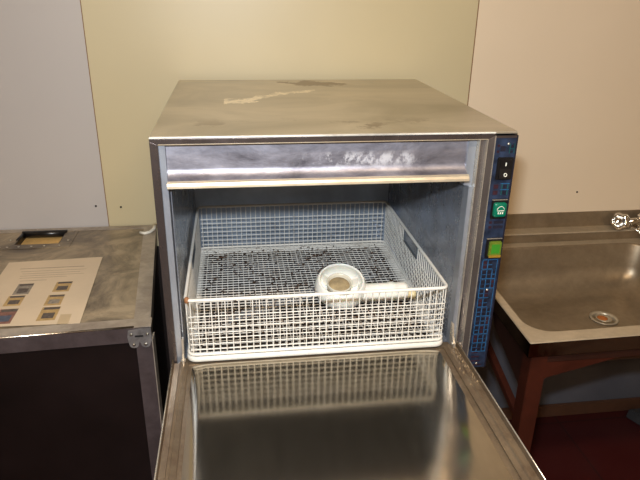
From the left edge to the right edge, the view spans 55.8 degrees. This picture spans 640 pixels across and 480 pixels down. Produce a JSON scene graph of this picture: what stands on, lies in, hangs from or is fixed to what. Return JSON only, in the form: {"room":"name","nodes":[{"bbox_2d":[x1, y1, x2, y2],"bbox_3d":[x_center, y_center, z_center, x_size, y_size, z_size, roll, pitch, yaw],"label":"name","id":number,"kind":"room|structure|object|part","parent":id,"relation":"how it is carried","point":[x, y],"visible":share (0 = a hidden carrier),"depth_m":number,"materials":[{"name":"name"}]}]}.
{"room":"commercial kitchen","nodes":[
{"label":"commercial kitchen","id":0,"kind":"room"},
{"bbox_2d":[0,0,639,407],"bbox_3d":[0.138,-0.509,1.600,4.200,2.450,0.100,-2,23,-8],"label":"wall","id":1,"kind":"structure","parent":0,"point":[564,75],"depth_m":1.56,"materials":[{"name":"beige paint"}]},
{"bbox_2d":[80,0,109,225],"bbox_3d":[-0.564,-0.487,1.454,0.002,2.400,0.011,-2,23,-8],"label":"trim","id":2,"kind":"structure","parent":1,"relation":"attached to","point":[80,0],"depth_m":1.51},
{"bbox_2d":[467,0,479,105],"bbox_3d":[0.404,-0.525,1.583,0.002,2.400,0.011,-2,23,-8],"label":"trim","id":3,"kind":"structure","parent":1,"relation":"attached to","point":[479,0],"depth_m":1.59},
{"bbox_2d":[501,397,639,419],"bbox_3d":[0.126,0.620,2.014,4.200,0.048,0.014,-2,23,-8],"label":"baseboard","id":4,"kind":"structure","parent":1,"relation":"attached to","point":[609,405],"depth_m":2.11,"materials":[{"name":"brown wood"}]},
{"bbox_2d":[508,410,639,479],"bbox_3d":[0.368,1.370,0.433,4.200,0.100,3.744,-2,23,-8],"label":"floor","id":5,"kind":"structure","parent":0,"point":[602,445],"depth_m":1.97,"materials":[{"name":"red tile"}]},
{"bbox_2d":[0,225,168,479],"bbox_3d":[-0.672,0.416,1.494,0.620,0.741,0.573,-2,23,-8],"label":"equipment case","id":6,"kind":"object","parent":5,"relation":"on","point":[86,399],"visible":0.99,"depth_m":1.23,"materials":[{"name":"brown laminate"}]},
{"bbox_3d":[-0.771,-0.008,1.557,0.008,0.008,0.052,-1,23,-6],"label":"handle arm","id":7,"kind":"part","parent":6,"relation":"part of","materials":[{"name":"metal"}]},
{"bbox_3d":[-0.716,-0.004,1.549,0.167,0.001,0.130,-2,23,-8],"label":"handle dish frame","id":8,"kind":"part","parent":6,"relation":"part of","materials":[{"name":"metal"}]},
{"bbox_3d":[-0.717,0.013,1.564,0.103,0.012,0.086,-2,23,-8],"label":"dish","id":9,"kind":"part","parent":6,"relation":"part of","materials":[{"name":"yellow wood"}]},
{"bbox_2d":[0,257,101,326],"bbox_3d":[-0.595,0.104,1.294,0.223,0.001,0.312,-2,23,-8],"label":"instruction sheet","id":10,"kind":"object","parent":6,"relation":"on","point":[44,292],"visible":1,"depth_m":1.28,"materials":[{"name":"paper"}]},
{"bbox_2d":[0,308,18,323],"bbox_3d":[-0.617,0.150,1.184,0.035,0.001,0.059,-2,23,-8],"label":"photo","id":11,"kind":"object","parent":10,"relation":"on","point":[7,315],"depth_m":1.19},
{"bbox_2d":[3,295,25,305],"bbox_3d":[-0.629,0.125,1.243,0.034,0.001,0.044,-2,23,-8],"label":"photo","id":12,"kind":"object","parent":10,"relation":"on","point":[8,300],"depth_m":1.24},
{"bbox_2d":[12,283,33,294],"bbox_3d":[-0.633,0.105,1.291,0.033,0.001,0.050,-2,23,-8],"label":"photo","id":13,"kind":"object","parent":10,"relation":"on","point":[17,288],"depth_m":1.29},
{"bbox_2d":[36,306,60,320],"bbox_3d":[-0.538,0.146,1.197,0.036,0.001,0.054,-2,23,-8],"label":"photo","id":14,"kind":"object","parent":10,"relation":"on","point":[43,313],"depth_m":1.20},
{"bbox_2d":[43,294,64,305],"bbox_3d":[-0.549,0.124,1.249,0.034,0.001,0.046,-2,23,-8],"label":"photo","id":15,"kind":"object","parent":10,"relation":"on","point":[48,299],"depth_m":1.25},
{"bbox_2d":[52,281,72,291],"bbox_3d":[-0.555,0.101,1.304,0.034,0.001,0.047,-2,23,-8],"label":"photo","id":16,"kind":"object","parent":10,"relation":"on","point":[57,286],"depth_m":1.30},
{"bbox_3d":[-0.667,0.092,1.359,0.608,0.026,0.564,-2,23,-8],"label":"lid","id":17,"kind":"part","parent":6,"relation":"part of","materials":[{"name":"metal"}]},
{"bbox_3d":[-0.342,0.160,1.172,0.032,0.002,0.033,-2,23,-8],"label":"corner plate","id":18,"kind":"part","parent":6,"relation":"part of","materials":[{"name":"metal"}]},
{"bbox_2d":[139,223,156,234],"bbox_3d":[-0.450,-0.029,1.602,0.025,0.012,0.061,11,25,23],"label":"cable","id":19,"kind":"object","parent":6,"relation":"on","point":[154,227],"visible":0.98,"depth_m":1.59,"materials":[{"name":"white plastic"}]},
{"bbox_2d":[487,210,639,453],"bbox_3d":[0.899,0.371,1.721,1.005,0.759,0.567,-2,23,-8],"label":"sink","id":20,"kind":"object","parent":5,"relation":"on","point":[567,298],"visible":0.83,"depth_m":1.74,"materials":[{"name":"metal"}]},
{"bbox_3d":[0.468,0.535,1.444,0.039,0.658,0.038,-2,23,-8],"label":"leg","id":21,"kind":"part","parent":20,"relation":"part of","materials":[{"name":"brown wood"}]},
{"bbox_3d":[0.712,0.168,1.587,0.571,0.138,0.453,-2,23,-8],"label":"bowl","id":22,"kind":"part","parent":20,"relation":"part of","materials":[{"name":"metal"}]},
{"bbox_2d":[610,212,639,230],"bbox_3d":[0.947,-0.075,1.751,0.138,0.137,0.166,-2,23,-8],"label":"tap","id":23,"kind":"object","parent":20,"relation":"on","point":[620,221],"visible":0.99,"depth_m":1.80,"materials":[{"name":"silver metal"}]},
{"bbox_3d":[0.949,-0.058,1.825,0.058,0.029,0.021,-1,23,-4],"label":"knob stem","id":24,"kind":"part","parent":23,"relation":"part of","materials":[{"name":"silver metal"}]},
{"bbox_2d":[628,227,639,233],"bbox_3d":[0.950,-0.019,1.816,0.015,0.035,0.056,-17,29,-36],"label":"chain","id":25,"kind":"object","parent":20,"relation":"attached to","point":[632,228],"visible":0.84,"depth_m":1.81,"materials":[{"name":"silver metal"}]},
{"bbox_2d":[626,408,639,424],"bbox_3d":[1.171,0.611,2.094,0.193,0.035,0.070,-3,23,-10],"label":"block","id":26,"kind":"object","parent":5,"relation":"on","point":[633,414],"visible":1,"depth_m":2.09,"materials":[{"name":"grey"}]},
{"bbox_3d":[-0.019,0.472,1.568,0.565,0.662,0.545,-2,23,-8],"label":"stand","id":27,"kind":"object","parent":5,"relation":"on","visible":0},
{"bbox_2d":[148,79,545,479],"bbox_3d":[0.016,0.018,1.155,0.600,0.492,1.004,-2,23,-8],"label":"dishwasher","id":28,"kind":"object","parent":27,"relation":"on","point":[444,166],"visible":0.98,"depth_m":1.03,"materials":[{"name":"metal"}]},
{"bbox_3d":[-0.034,0.125,1.378,0.036,0.016,0.036,-2,23,-8],"label":"spray arm","id":29,"kind":"part","parent":28,"relation":"part of","materials":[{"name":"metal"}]},
{"bbox_2d":[183,200,447,361],"bbox_3d":[-0.034,0.058,1.318,0.483,0.131,0.491,-2,23,-8],"label":"wire rack","id":30,"kind":"object","parent":28,"relation":"in","point":[193,298],"visible":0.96,"depth_m":1.24,"materials":[{"name":"beige plastic"}]},
{"bbox_2d":[199,244,425,350],"bbox_3d":[-0.039,0.106,1.333,0.449,0.003,0.458,-2,23,-8],"label":"crumbs","id":31,"kind":"object","parent":30,"relation":"in","point":[390,280],"visible":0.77,"depth_m":1.35,"materials":[{"name":"black food"}]},
{"bbox_3d":[-0.034,0.104,1.338,0.481,0.006,0.489,-2,23,-8],"label":"rail","id":32,"kind":"part","parent":30,"relation":"part of","materials":[{"name":"beige plastic"}]},
{"bbox_3d":[-0.033,0.004,1.295,0.479,0.006,0.487,-2,23,-8],"label":"rail","id":33,"kind":"part","parent":30,"relation":"part of","materials":[{"name":"beige plastic"}]},
{"bbox_2d":[315,263,415,309],"bbox_3d":[0.097,0.094,1.278,0.218,0.071,0.107,-2,23,-8],"label":"strainer","id":34,"kind":"object","parent":30,"relation":"in","point":[337,277],"visible":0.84,"depth_m":1.27,"materials":[{"name":"white plastic"}]},
{"bbox_2d":[327,273,351,294],"bbox_3d":[0.040,0.099,1.265,0.054,0.046,0.058,-2,23,-8],"label":"cup","id":35,"kind":"object","parent":34,"relation":"on","point":[336,282],"depth_m":1.26,"materials":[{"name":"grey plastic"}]},
{"bbox_2d":[315,263,365,309],"bbox_3d":[0.043,0.096,1.271,0.109,0.071,0.107,-2,23,-8],"label":"bowl","id":36,"kind":"object","parent":34,"relation":"on","point":[337,277],"depth_m":1.26,"materials":[{"name":"white plastic"}]},
{"bbox_3d":[0.004,-0.132,0.985,0.496,0.060,0.020,-2,23,-8],"label":"fascia panel","id":37,"kind":"part","parent":28,"relation":"part of","materials":[{"name":"metal"}]},
{"bbox_3d":[0.007,0.230,1.141,0.536,0.040,0.024,-2,23,-8],"label":"sill","id":38,"kind":"part","parent":28,"relation":"part of","materials":[{"name":"metal"}]},
{"bbox_3d":[0.013,-0.165,0.976,0.560,0.009,0.022,-2,23,-8],"label":"rail","id":39,"kind":"part","parent":28,"relation":"part of","materials":[{"name":"metal"}]},
{"bbox_3d":[-0.007,-0.284,1.243,0.600,0.004,0.604,-2,23,-8],"label":"panel","id":40,"kind":"part","parent":28,"relation":"part of","materials":[{"name":"metal"}]},
{"bbox_3d":[0.025,0.308,0.946,0.528,0.038,0.390,-2,23,-8],"label":"door","id":41,"kind":"part","parent":28,"relation":"part of","materials":[{"name":"metal"}]},
{"bbox_2d":[470,144,499,364],"bbox_3d":[0.307,0.042,1.096,0.027,0.440,0.001,-2,23,-8],"label":"print","id":42,"kind":"object","parent":28,"relation":"attached to","point":[487,259],"depth_m":1.10},
{"bbox_2d":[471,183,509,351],"bbox_3d":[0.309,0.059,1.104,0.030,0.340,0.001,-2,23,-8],"label":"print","id":43,"kind":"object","parent":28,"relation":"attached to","point":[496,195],"depth_m":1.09},
{"bbox_3d":[0.307,0.037,1.097,0.040,0.460,0.005,-2,23,-8],"label":"control panel","id":44,"kind":"part","parent":28,"relation":"part of","materials":[{"name":"blue plastic"}]},
{"bbox_2d":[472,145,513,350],"bbox_3d":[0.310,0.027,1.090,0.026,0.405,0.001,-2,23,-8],"label":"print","id":45,"kind":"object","parent":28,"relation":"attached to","point":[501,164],"depth_m":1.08},
{"bbox_2d":[495,157,513,179],"bbox_3d":[0.313,-0.122,1.027,0.028,0.039,0.005,-2,23,-8],"label":"rocker switch","id":46,"kind":"object","parent":28,"relation":"attached to","point":[504,166],"depth_m":1.02,"materials":[{"name":"black plastic"}]},
{"bbox_2d":[500,143,515,194],"bbox_3d":[0.320,-0.120,1.030,0.014,0.091,0.001,-2,23,-8],"label":"print","id":47,"kind":"object","parent":28,"relation":"on","point":[507,150],"depth_m":1.02}
]}

